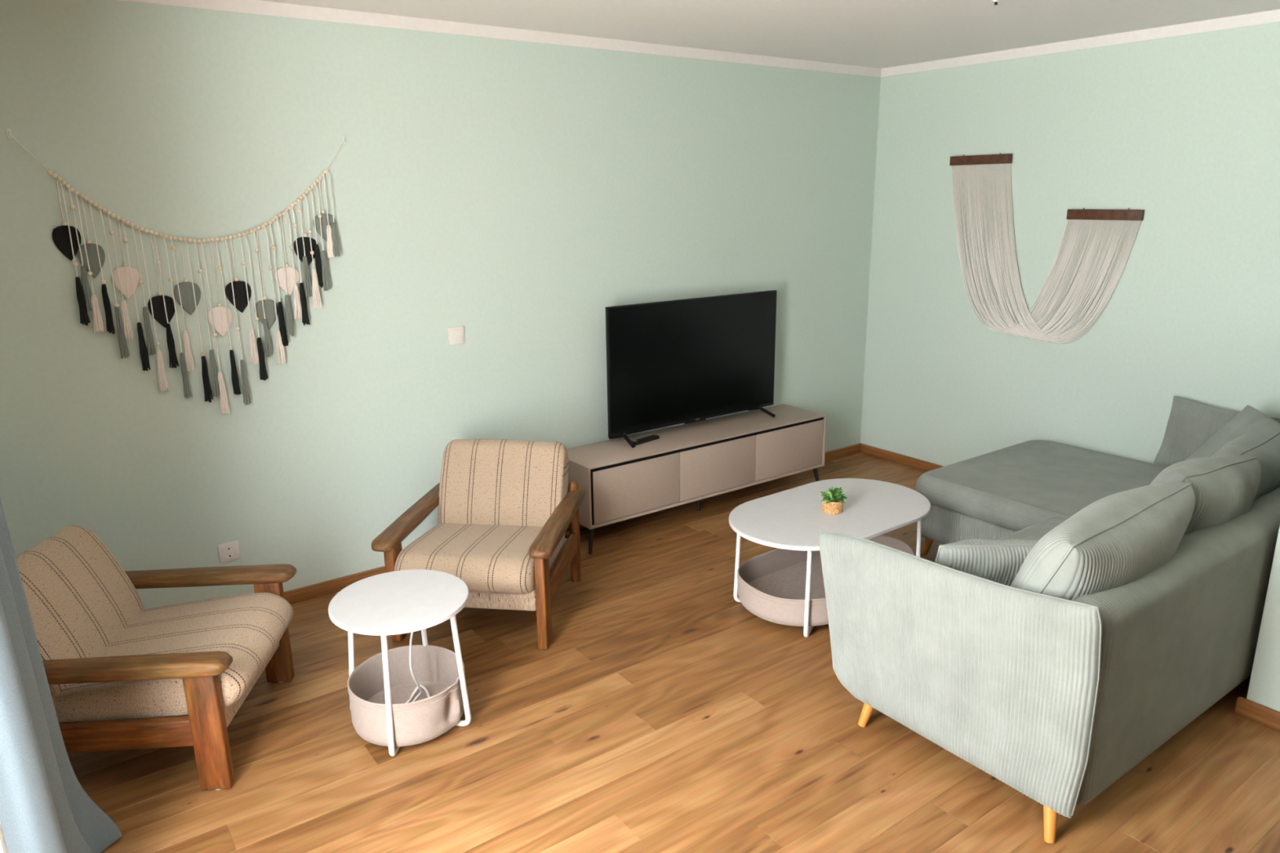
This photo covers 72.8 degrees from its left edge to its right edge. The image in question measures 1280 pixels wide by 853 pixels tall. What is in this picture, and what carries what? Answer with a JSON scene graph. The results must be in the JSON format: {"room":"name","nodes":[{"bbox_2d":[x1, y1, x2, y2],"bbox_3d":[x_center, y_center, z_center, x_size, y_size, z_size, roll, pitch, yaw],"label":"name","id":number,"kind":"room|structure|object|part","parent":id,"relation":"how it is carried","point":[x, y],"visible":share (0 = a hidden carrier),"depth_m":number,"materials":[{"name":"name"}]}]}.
{"room":"living room","nodes":[
{"label":"living room","id":0,"kind":"room"},
{"bbox_2d":[0,0,880,609],"bbox_3d":[-0.580,-0.600,4.292,5.420,2.500,0.150,-11,18,-34],"label":"wall","id":1,"kind":"structure","parent":0,"point":[513,193],"depth_m":3.74,"materials":[{"name":"green paint"}]},
{"bbox_2d":[4,128,13,139],"bbox_3d":[-2.126,-0.987,2.926,0.016,0.036,0.018,-11,18,-34],"label":"wall hook","id":2,"kind":"object","parent":1,"relation":"attached to","point":[8,131],"visible":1,"depth_m":2.93,"materials":[{"name":"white plastic"}]},
{"bbox_2d":[9,133,344,413],"bbox_3d":[-1.656,-0.569,3.370,1.130,1.061,0.035,-11,18,-34],"label":"garland","id":3,"kind":"object","parent":2,"relation":"hanging from","point":[67,238],"visible":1,"depth_m":3.38,"materials":[{"name":"beige fabric"}]},
{"bbox_2d":[217,541,240,563],"bbox_3d":[-1.716,0.524,3.628,0.081,0.081,0.012,-11,18,-34],"label":"wall socket","id":4,"kind":"object","parent":1,"relation":"attached to","point":[230,551],"visible":1,"depth_m":3.62,"materials":[{"name":"white plastic"}]},
{"bbox_2d":[341,135,346,144],"bbox_3d":[-1.213,-1.174,3.561,0.016,0.036,0.018,-11,18,-34],"label":"wall hook","id":5,"kind":"object","parent":1,"relation":"attached to","point":[343,137],"visible":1,"depth_m":3.56,"materials":[{"name":"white plastic"}]},
{"bbox_2d":[447,325,465,344],"bbox_3d":[-0.851,-0.422,4.030,0.081,0.081,0.014,-11,18,-34],"label":"light switch","id":6,"kind":"object","parent":1,"relation":"attached to","point":[455,334],"visible":1,"depth_m":4.02,"materials":[{"name":"white plastic"}]},
{"bbox_2d":[120,0,881,76],"bbox_3d":[-0.552,-1.768,3.918,5.020,0.050,0.014,-11,18,-34],"label":"trim","id":7,"kind":"structure","parent":1,"relation":"attached to","point":[251,6],"depth_m":3.83,"materials":[{"name":"white paint"}]},
{"bbox_2d":[284,443,860,604],"bbox_3d":[-0.525,0.549,4.523,5.000,0.060,0.020,-11,18,-34],"label":"baseboard","id":8,"kind":"structure","parent":1,"relation":"attached to","point":[319,589],"depth_m":3.93,"materials":[{"name":"brown wood"}]},
{"bbox_2d":[66,452,1279,852],"bbox_3d":[1.132,1.147,2.339,5.062,0.002,5.672,-11,18,-34],"label":"floor","id":9,"kind":"structure","parent":0,"point":[660,713],"depth_m":2.74,"materials":[{"name":"brown wood"}]},
{"bbox_2d":[15,524,296,790],"bbox_3d":[-1.584,0.704,2.817,0.766,0.671,0.712,-2,15,-4],"label":"armchair","id":10,"kind":"object","parent":9,"relation":"on","point":[121,674],"visible":0.84,"depth_m":2.67,"materials":[{"name":"brown wood"},{"name":"beige striped woven fabric"}]},
{"bbox_2d":[15,524,144,705],"bbox_3d":[-1.833,0.613,2.772,0.252,0.467,0.568,-2,15,-4],"label":"cushion","id":11,"kind":"object","parent":10,"relation":"on","point":[82,602],"depth_m":2.76,"materials":[{"name":"beige fabric"}]},
{"bbox_3d":[-1.599,0.914,2.561,0.560,0.088,0.030,-2,15,-4],"label":"rail","id":12,"kind":"part","parent":10,"relation":"part of","materials":[{"name":"brown wood"}]},
{"bbox_3d":[-1.563,0.699,2.493,0.745,0.047,0.088,-2,15,-4],"label":"armrest","id":13,"kind":"part","parent":10,"relation":"part of","materials":[{"name":"brown wood"}]},
{"bbox_2d":[53,592,293,723],"bbox_3d":[-1.523,0.735,2.830,0.644,0.162,0.566,-2,15,-4],"label":"seat cushion","id":14,"kind":"object","parent":10,"relation":"on","point":[249,627],"depth_m":2.75,"materials":[{"name":"beige fabric"}]},
{"bbox_3d":[-1.282,0.899,2.583,0.090,0.396,0.040,-2,15,-4],"label":"leg","id":15,"kind":"part","parent":10,"relation":"part of","materials":[{"name":"brown wood"}]},
{"bbox_3d":[-1.613,0.538,3.094,0.745,0.047,0.088,-2,15,-4],"label":"armrest","id":16,"kind":"part","parent":10,"relation":"part of","materials":[{"name":"brown wood"}]},
{"bbox_3d":[-1.330,0.745,3.160,0.090,0.396,0.040,-2,15,-4],"label":"leg","id":17,"kind":"part","parent":10,"relation":"part of","materials":[{"name":"brown wood"}]},
{"bbox_2d":[328,569,471,756],"bbox_3d":[-0.783,0.781,2.898,0.444,0.460,0.444,-11,18,-34],"label":"side table","id":18,"kind":"object","parent":9,"relation":"on","point":[397,602],"visible":1,"depth_m":2.84,"materials":[{"name":"white paint"}]},
{"bbox_3d":[-0.892,0.786,2.919,0.214,0.442,0.019,2,15,9],"label":"leg","id":19,"kind":"part","parent":18,"relation":"part of","materials":[{"name":"white paint"}]},
{"bbox_3d":[-0.786,0.818,2.796,0.019,0.442,0.210,0,15,2],"label":"leg","id":20,"kind":"part","parent":18,"relation":"part of","materials":[{"name":"white paint"}]},
{"bbox_2d":[346,644,464,746],"bbox_3d":[-0.781,0.903,2.931,0.381,0.160,0.380,-11,18,-34],"label":"fabric basket","id":21,"kind":"object","parent":18,"relation":"on","point":[395,722],"depth_m":2.88,"materials":[{"name":"beige fabric"}]},
{"bbox_2d":[404,631,430,703],"bbox_3d":[-0.759,0.764,2.929,0.102,0.405,0.157,-11,18,-34],"label":"charging cable","id":22,"kind":"object","parent":18,"relation":"hanging from","point":[419,686],"visible":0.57,"depth_m":2.94,"materials":[{"name":"white plastic"}]},
{"bbox_3d":[-0.773,0.762,3.005,0.019,0.442,0.209,1,15,5],"label":"leg","id":23,"kind":"part","parent":18,"relation":"part of","materials":[{"name":"white paint"}]},
{"bbox_3d":[-0.674,0.794,2.882,0.213,0.442,0.019,2,15,10],"label":"leg","id":24,"kind":"part","parent":18,"relation":"part of","materials":[{"name":"white paint"}]},
{"bbox_2d":[371,439,585,649],"bbox_3d":[-0.639,0.466,3.661,0.712,0.671,0.766,1,15,8],"label":"armchair","id":25,"kind":"object","parent":9,"relation":"on","point":[506,508],"visible":0.88,"depth_m":3.69,"materials":[{"name":"brown wood"},{"name":"beige striped woven fabric"}]},
{"bbox_3d":[-0.972,0.657,3.469,0.040,0.396,0.090,1,15,8],"label":"leg","id":26,"kind":"part","parent":25,"relation":"part of","materials":[{"name":"brown wood"}]},
{"bbox_3d":[-0.949,0.372,3.682,0.088,0.047,0.745,1,15,8],"label":"armrest","id":27,"kind":"part","parent":25,"relation":"part of","materials":[{"name":"brown wood"}]},
{"bbox_2d":[394,523,562,594],"bbox_3d":[-0.647,0.514,3.612,0.566,0.162,0.644,1,15,8],"label":"seat cushion","id":28,"kind":"object","parent":25,"relation":"on","point":[490,558],"depth_m":3.38,"materials":[{"name":"beige fabric"}]},
{"bbox_2d":[438,439,568,542],"bbox_3d":[-0.607,0.303,3.872,0.568,0.467,0.252,1,15,8],"label":"cushion","id":29,"kind":"object","parent":25,"relation":"on","point":[484,482],"depth_m":3.81,"materials":[{"name":"beige fabric"}]},
{"bbox_3d":[-0.378,0.671,3.390,0.040,0.396,0.090,1,15,8],"label":"leg","id":30,"kind":"part","parent":25,"relation":"part of","materials":[{"name":"brown wood"}]},
{"bbox_3d":[-0.331,0.387,3.599,0.088,0.047,0.745,1,15,8],"label":"armrest","id":31,"kind":"part","parent":25,"relation":"part of","materials":[{"name":"brown wood"}]},
{"bbox_3d":[-0.336,0.594,3.695,0.030,0.088,0.560,1,15,8],"label":"rail","id":32,"kind":"part","parent":25,"relation":"part of","materials":[{"name":"brown wood"}]},
{"bbox_3d":[-0.596,0.516,3.995,0.560,0.080,0.035,1,15,8],"label":"rail","id":33,"kind":"part","parent":25,"relation":"part of","materials":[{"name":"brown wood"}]},
{"bbox_3d":[-0.298,0.478,3.952,0.047,0.480,0.048,1,15,8],"label":"leg","id":34,"kind":"part","parent":25,"relation":"part of","materials":[{"name":"brown wood"}]},
{"bbox_2d":[566,404,826,554],"bbox_3d":[0.325,0.251,4.842,1.667,0.455,0.353,-11,18,-34],"label":"tv cabinet","id":35,"kind":"object","parent":9,"relation":"on","point":[696,461],"visible":0.79,"depth_m":4.62,"materials":[{"name":"beige paint"}]},
{"bbox_3d":[-0.244,0.561,4.312,0.028,0.143,0.053,4,16,16],"label":"leg","id":36,"kind":"part","parent":35,"relation":"part of","materials":[{"name":"black metal"}]},
{"bbox_3d":[-0.011,0.309,4.388,0.535,0.270,0.006,-11,18,-34],"label":"door","id":37,"kind":"part","parent":35,"relation":"part of","materials":[{"name":"beige paint"}]},
{"bbox_2d":[631,434,659,444],"bbox_3d":[0.027,0.070,4.614,0.184,0.018,0.046,-15,21,-43],"label":"remote control","id":38,"kind":"object","parent":35,"relation":"on","point":[651,437],"visible":0.98,"depth_m":4.60,"materials":[{"name":"black plastic"}]},
{"bbox_2d":[605,289,777,448],"bbox_3d":[0.314,-0.344,4.780,1.180,0.724,0.223,-11,18,-34],"label":"television","id":39,"kind":"object","parent":35,"relation":"on","point":[686,361],"visible":1,"depth_m":4.73,"materials":[{"name":"black plastic"}]},
{"bbox_3d":[0.325,0.404,4.875,0.029,0.140,0.035,-11,18,-34],"label":"leg","id":40,"kind":"part","parent":35,"relation":"part of","materials":[{"name":"black metal"}]},
{"bbox_3d":[0.425,0.222,4.692,0.536,0.270,0.006,-11,18,-34],"label":"door","id":41,"kind":"part","parent":35,"relation":"part of","materials":[{"name":"beige paint"}]},
{"bbox_3d":[0.863,0.134,4.998,0.540,0.270,0.006,-11,18,-34],"label":"door","id":42,"kind":"part","parent":35,"relation":"part of","materials":[{"name":"beige paint"}]},
{"bbox_3d":[1.060,0.301,5.223,0.057,0.144,0.028,-3,15,-9],"label":"leg","id":43,"kind":"part","parent":35,"relation":"part of","materials":[{"name":"black metal"}]},
{"bbox_2d":[728,478,930,637],"bbox_3d":[0.823,0.551,3.779,0.978,0.410,0.586,-12,18,-35],"label":"coffee table","id":44,"kind":"object","parent":9,"relation":"on","point":[784,585],"visible":0.66,"depth_m":3.71,"materials":[{"name":"white paint"}]},
{"bbox_3d":[0.612,0.570,3.756,0.419,0.391,0.019,-3,15,-7],"label":"leg","id":45,"kind":"part","parent":44,"relation":"part of","materials":[{"name":"white paint"}]},
{"bbox_3d":[0.738,0.612,3.593,0.019,0.391,0.419,6,16,23],"label":"leg","id":46,"kind":"part","parent":44,"relation":"part of","materials":[{"name":"white paint"}]},
{"bbox_2d":[737,534,914,626],"bbox_3d":[0.828,0.650,3.807,0.892,0.124,0.505,-11,18,-34],"label":"fabric basket","id":47,"kind":"object","parent":44,"relation":"on","point":[771,584],"depth_m":3.79,"materials":[{"name":"beige fabric"}]},
{"bbox_2d":[819,486,847,515],"bbox_3d":[0.824,0.305,3.683,0.115,0.114,0.116,1,15,6],"label":"potted plant","id":48,"kind":"object","parent":44,"relation":"on","point":[833,500],"visible":1,"depth_m":3.66,"materials":[{"name":"green plant"}]},
{"bbox_3d":[0.819,0.334,3.690,0.090,0.056,0.090,-11,18,-34],"label":"pot","id":49,"kind":"part","parent":48,"relation":"part of","materials":[{"name":"wicker"}]},
{"bbox_3d":[1.035,0.551,3.806,0.419,0.391,0.019,-3,15,-7],"label":"leg","id":50,"kind":"part","parent":44,"relation":"part of","materials":[{"name":"white paint"}]},
{"bbox_2d":[818,440,1279,844],"bbox_3d":[1.672,0.449,3.553,2.499,0.712,1.591,-11,18,-34],"label":"sofa","id":51,"kind":"object","parent":9,"relation":"on","point":[1055,700],"visible":0.73,"depth_m":2.57,"materials":[{"name":"grey fabric"}]},
{"bbox_3d":[0.759,0.948,2.898,0.062,0.110,0.037,-2,15,-4],"label":"leg","id":52,"kind":"part","parent":51,"relation":"part of","materials":[{"name":"brown wood"}]},
{"bbox_3d":[1.413,0.576,4.255,0.058,0.109,0.036,3,15,12],"label":"leg","id":53,"kind":"part","parent":51,"relation":"part of","materials":[{"name":"brown wood"}]},
{"bbox_3d":[0.891,0.665,2.621,0.101,0.623,0.955,-11,18,-34],"label":"armrest","id":54,"kind":"part","parent":51,"relation":"part of","materials":[{"name":"grey fabric"}]},
{"bbox_2d":[934,538,1038,586],"bbox_3d":[1.095,0.469,2.723,0.389,0.280,0.190,-1,15,-1],"label":"throw cushion","id":55,"kind":"object","parent":51,"relation":"on","point":[1000,562],"visible":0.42,"depth_m":2.62,"materials":[{"name":"grey fabric"}]},
{"bbox_2d":[995,516,1068,540],"bbox_3d":[1.454,0.597,3.080,1.307,0.154,0.717,-11,18,-34],"label":"seat cushion","id":56,"kind":"object","parent":51,"relation":"on","point":[1044,525],"depth_m":3.50,"materials":[{"name":"grey fabric"}]},
{"bbox_2d":[915,440,1167,531],"bbox_3d":[2.167,0.338,3.996,1.146,0.144,1.424,-11,18,-34],"label":"cushion","id":57,"kind":"object","parent":51,"relation":"on","point":[1019,486],"depth_m":4.07,"materials":[{"name":"grey fabric"}]},
{"bbox_3d":[1.123,1.082,2.382,0.037,0.110,0.064,5,16,19],"label":"leg","id":58,"kind":"part","parent":51,"relation":"part of","materials":[{"name":"brown wood"}]},
{"bbox_2d":[1010,481,1195,599],"bbox_3d":[1.346,0.434,2.571,0.704,0.476,0.339,-10,18,-31],"label":"cushion","id":59,"kind":"object","parent":51,"relation":"on","point":[1120,538],"visible":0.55,"depth_m":2.36,"materials":[{"name":"grey fabric"}]},
{"bbox_3d":[2.121,0.551,3.013,2.365,0.601,0.151,-11,18,-34],"label":"backrest","id":60,"kind":"part","parent":51,"relation":"part of","materials":[{"name":"grey fabric"}]},
{"bbox_2d":[1150,454,1261,536],"bbox_3d":[1.838,0.328,2.939,0.500,0.476,0.317,-13,19,-38],"label":"cushion","id":61,"kind":"object","parent":51,"relation":"on","point":[1225,487],"visible":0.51,"depth_m":2.77,"materials":[{"name":"grey fabric"}]},
{"bbox_2d":[1153,395,1279,466],"bbox_3d":[2.695,0.071,4.072,0.126,0.353,0.472,-12,19,-37],"label":"throw cushion","id":62,"kind":"object","parent":51,"relation":"on","point":[1191,424],"visible":0.44,"depth_m":4.13,"materials":[{"name":"grey fabric"}]},
{"bbox_2d":[1185,404,1279,460],"bbox_3d":[2.574,0.150,3.672,0.291,0.406,0.466,-5,16,-15],"label":"throw cushion","id":63,"kind":"object","parent":51,"relation":"on","point":[1250,420],"visible":0.23,"depth_m":3.74,"materials":[{"name":"grey fabric"}]},
{"bbox_2d":[1212,425,1279,499],"bbox_3d":[2.254,0.245,3.286,0.647,0.448,0.272,-13,19,-38],"label":"cushion","id":64,"kind":"object","parent":51,"relation":"on","point":[1264,444],"visible":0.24,"depth_m":3.13,"materials":[{"name":"grey fabric"}]},
{"bbox_2d":[261,0,1279,68],"bbox_3d":[1.093,-1.271,1.703,5.420,0.100,6.000,-11,18,-34],"label":"ceiling","id":65,"kind":"structure","parent":0,"point":[873,33],"depth_m":3.79,"materials":[{"name":"white paint"}]},
{"bbox_2d":[991,0,998,4],"bbox_3d":[1.411,-1.684,3.449,0.024,0.019,0.024,-11,18,-34],"label":"cable","id":66,"kind":"object","parent":65,"relation":"hanging from","point":[995,2],"visible":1,"depth_m":3.44,"materials":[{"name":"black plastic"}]},
{"bbox_3d":[-0.543,-0.766,0.128,0.250,0.019,4.050,-11,18,-34],"label":"rail","id":67,"kind":"object","parent":65,"relation":"attached to","visible":0},
{"bbox_2d":[0,822,8,852],"bbox_3d":[-1.211,0.153,1.429,0.052,2.415,0.150,-11,18,-34],"label":"sheer curtain","id":68,"kind":"object","parent":67,"relation":"hanging from","point":[3,849],"visible":1,"depth_m":1.67,"materials":[{"name":"white fabric"}]},
{"bbox_2d":[0,497,122,852],"bbox_3d":[-1.426,0.069,1.759,0.216,2.418,0.726,-3,15,-8],"label":"curtain","id":69,"kind":"object","parent":67,"relation":"hanging from","point":[45,808],"visible":1,"depth_m":1.97,"materials":[{"name":"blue fabric"}]},
{"bbox_2d":[860,21,1279,466],"bbox_3d":[3.259,-0.413,3.422,0.150,2.500,5.800,-11,18,-34],"label":"wall","id":70,"kind":"structure","parent":0,"point":[1184,131],"depth_m":4.48,"materials":[{"name":"green paint"}]},
{"bbox_2d":[858,443,944,471],"bbox_3d":[2.336,0.431,4.835,0.020,0.060,2.844,-11,18,-34],"label":"baseboard","id":71,"kind":"structure","parent":70,"relation":"attached to","point":[918,464],"depth_m":5.68,"materials":[{"name":"brown wood"}]},
{"bbox_2d":[949,152,1144,344],"bbox_3d":[2.132,-0.972,4.718,0.029,1.006,1.108,-11,18,-34],"label":"fringe hanging","id":72,"kind":"object","parent":70,"relation":"hanging from","point":[957,162],"visible":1,"depth_m":4.79,"materials":[{"name":"white fabric"}]},
{"bbox_2d":[880,8,1279,76],"bbox_3d":[2.319,-1.884,4.220,0.014,0.050,2.840,-11,18,-34],"label":"trim","id":73,"kind":"structure","parent":70,"relation":"attached to","point":[1273,15],"depth_m":4.29,"materials":[{"name":"white paint"}]},
{"bbox_2d":[1234,525,1279,731],"bbox_3d":[3.393,-0.019,1.949,1.425,2.500,2.776,-11,18,-34],"label":"wall","id":74,"kind":"structure","parent":0,"point":[1264,689],"depth_m":2.85,"materials":[{"name":"green paint"}]}
]}

